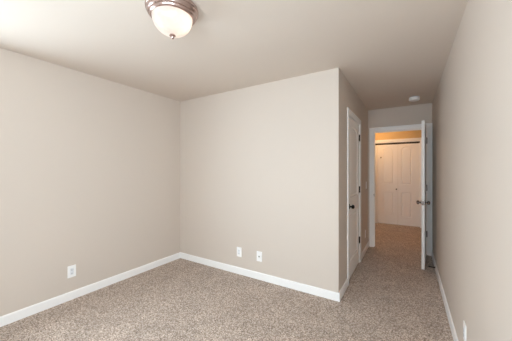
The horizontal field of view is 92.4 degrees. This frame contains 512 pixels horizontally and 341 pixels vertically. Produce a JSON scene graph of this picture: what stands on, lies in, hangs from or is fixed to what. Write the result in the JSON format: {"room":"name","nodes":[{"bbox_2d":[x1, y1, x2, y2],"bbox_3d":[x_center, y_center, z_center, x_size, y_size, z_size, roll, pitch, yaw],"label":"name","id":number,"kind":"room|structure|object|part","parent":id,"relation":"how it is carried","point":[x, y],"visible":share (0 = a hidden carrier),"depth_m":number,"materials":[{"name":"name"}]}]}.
{"room":"empty bedroom","nodes":[
{"label":"empty bedroom","id":0,"kind":"room"},
{"bbox_2d":[0,48,179,316],"bbox_3d":[-2.146,0.148,2.387,0.100,2.440,3.682,0,0,32],"label":"wall","id":1,"kind":"structure","parent":0,"point":[90,164],"depth_m":2.64,"materials":[{"name":"beige paint"}]},
{"bbox_2d":[67,264,75,277],"bbox_3d":[-1.950,1.071,2.599,0.009,0.125,0.077,0,0,32],"label":"wall outlet","id":2,"kind":"object","parent":1,"relation":"attached to","point":[71,270],"visible":1,"depth_m":2.59,"materials":[{"name":"white plastic"}]},
{"bbox_2d":[0,252,179,326],"bbox_3d":[-2.099,1.325,2.357,0.012,0.087,3.482,0,0,32],"label":"baseboard","id":3,"kind":"structure","parent":1,"relation":"attached to","point":[9,318],"depth_m":2.64,"materials":[{"name":"white wood"}]},
{"bbox_2d":[0,223,453,340],"bbox_3d":[1.245,1.429,3.260,4.934,0.120,8.750,0,0,32],"label":"floor","id":4,"kind":"structure","parent":0,"point":[388,296],"depth_m":2.39,"materials":[{"name":"carpet"}]},
{"bbox_2d":[0,0,467,110],"bbox_3d":[1.245,-1.121,3.260,4.934,0.100,8.750,0,0,32],"label":"ceiling","id":5,"kind":"structure","parent":0,"point":[390,52],"depth_m":2.03,"materials":[{"name":"beige paint"}]},
{"bbox_2d":[145,0,197,38],"bbox_3d":[-0.549,-0.966,1.615,0.334,0.210,0.334,0,0,32],"label":"ceiling lamp","id":6,"kind":"object","parent":5,"relation":"attached to","point":[173,19],"visible":1,"depth_m":1.53,"materials":[{"name":"white glass"}]},
{"bbox_3d":[-0.549,-0.945,1.615,0.255,0.114,0.255,0,0,32],"label":"lamp shade","id":7,"kind":"part","parent":6,"relation":"part of","materials":[{"name":"white glass"}]},
{"bbox_2d":[409,96,419,101],"bbox_3d":[2.331,-1.045,3.614,0.137,0.054,0.137,0,0,32],"label":"smoke detector","id":8,"kind":"object","parent":5,"relation":"attached to","point":[414,98],"visible":1,"depth_m":3.57,"materials":[{"name":"white plastic"}]},
{"bbox_2d":[180,68,340,292],"bbox_3d":[-0.133,0.148,3.243,2.412,2.440,0.100,0,0,32],"label":"wall","id":9,"kind":"structure","parent":0,"point":[260,165],"depth_m":3.01,"materials":[{"name":"beige paint"}]},
{"bbox_2d":[237,247,241,256],"bbox_3d":[-0.223,1.079,3.235,0.077,0.125,0.009,0,0,32],"label":"wall outlet","id":10,"kind":"object","parent":9,"relation":"attached to","point":[239,249],"visible":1,"depth_m":3.23,"materials":[{"name":"white plastic"}]},
{"bbox_2d":[257,251,261,261],"bbox_3d":[0.038,1.081,3.068,0.077,0.125,0.018,0,0,32],"label":"outlet","id":11,"kind":"object","parent":9,"relation":"attached to","point":[259,254],"visible":1,"depth_m":3.07,"materials":[{"name":"white plastic"}]},
{"bbox_2d":[180,252,339,301],"bbox_3d":[-0.158,1.325,3.192,2.424,0.087,0.012,0,0,32],"label":"baseboard","id":12,"kind":"structure","parent":9,"relation":"attached to","point":[324,293],"depth_m":3.00,"materials":[{"name":"white wood"}]},
{"bbox_2d":[341,72,367,287],"bbox_3d":[1.425,0.148,3.558,0.100,2.440,2.083,0,0,32],"label":"wall","id":13,"kind":"structure","parent":0,"point":[350,99],"depth_m":2.98,"materials":[{"name":"beige paint"}]},
{"bbox_2d":[339,279,347,299],"bbox_3d":[0.976,1.325,2.731,0.012,0.087,0.402,0,0,32],"label":"baseboard","id":14,"kind":"structure","parent":13,"relation":"attached to","point":[345,285],"depth_m":2.70,"materials":[{"name":"white wood"}]},
{"bbox_2d":[347,107,360,285],"bbox_3d":[1.288,0.312,3.324,0.116,2.113,0.925,0,0,32],"label":"door frame","id":15,"kind":"structure","parent":13,"relation":"attached to","point":[350,113],"depth_m":2.91,"materials":[{"name":"white wood"}]},
{"bbox_2d":[349,117,359,278],"bbox_3d":[1.308,0.345,3.317,0.159,2.020,0.776,0,0,32],"label":"door","id":16,"kind":"structure","parent":13,"relation":"in","point":[354,137],"depth_m":3.28,"materials":[{"name":"white wood"}]},
{"bbox_2d":[361,241,368,259],"bbox_3d":[1.802,1.325,4.057,0.012,0.087,0.837,0,0,32],"label":"baseboard","id":17,"kind":"structure","parent":13,"relation":"attached to","point":[367,244],"depth_m":3.98,"materials":[{"name":"white wood"}]},
{"bbox_2d":[375,130,420,139],"bbox_3d":[3.473,0.148,6.143,4.000,2.440,0.100,0,0,32],"label":"wall","id":18,"kind":"structure","parent":0,"point":[416,133],"depth_m":6.06,"materials":[{"name":"beige paint"}]},
{"bbox_2d":[375,141,419,226],"bbox_3d":[3.493,0.335,6.108,0.972,2.040,0.062,0,0,32],"label":"door","id":19,"kind":"structure","parent":18,"relation":"in","point":[398,163],"depth_m":6.07,"materials":[{"name":"white wood"}]},
{"bbox_2d":[375,138,420,227],"bbox_3d":[3.499,0.299,6.115,1.138,2.139,0.118,0,0,32],"label":"door frame","id":20,"kind":"structure","parent":18,"relation":"attached to","point":[405,139],"depth_m":6.30,"materials":[{"name":"white wood"}]},
{"bbox_2d":[368,103,431,240],"bbox_3d":[2.322,0.148,4.295,4.000,2.440,0.115,0,0,32],"label":"wall","id":21,"kind":"structure","parent":0,"point":[413,114],"depth_m":4.17,"materials":[{"name":"beige paint"}]},
{"bbox_2d":[369,123,431,255],"bbox_3d":[2.457,0.308,4.210,0.919,2.121,0.147,0,0,32],"label":"door frame","id":22,"kind":"structure","parent":21,"relation":"attached to","point":[372,131],"depth_m":4.13,"materials":[{"name":"white wood"}]},
{"bbox_2d":[416,120,429,269],"bbox_3d":[2.504,0.339,3.655,0.159,2.032,0.786,0,0,36],"label":"door","id":23,"kind":"structure","parent":22,"relation":"attached to","point":[423,202],"depth_m":3.35,"materials":[{"name":"white wood"}]},
{"bbox_2d":[432,0,511,340],"bbox_3d":[1.333,0.148,1.446,0.100,2.440,5.765,0,0,32],"label":"wall","id":24,"kind":"structure","parent":0,"point":[472,102],"depth_m":1.34,"materials":[{"name":"beige paint"}]},
{"bbox_2d":[431,251,458,340],"bbox_3d":[1.312,1.325,1.518,0.012,0.087,5.665,0,0,32],"label":"baseboard","id":25,"kind":"structure","parent":24,"relation":"attached to","point":[453,331],"depth_m":2.40,"materials":[{"name":"white wood"}]},
{"bbox_2d":[463,320,465,340],"bbox_3d":[1.380,1.075,1.624,0.009,0.125,0.077,0,0,32],"label":"wall outlet","id":26,"kind":"object","parent":24,"relation":"attached to","point":[464,324],"visible":1,"depth_m":1.62,"materials":[{"name":"white plastic"}]}
]}

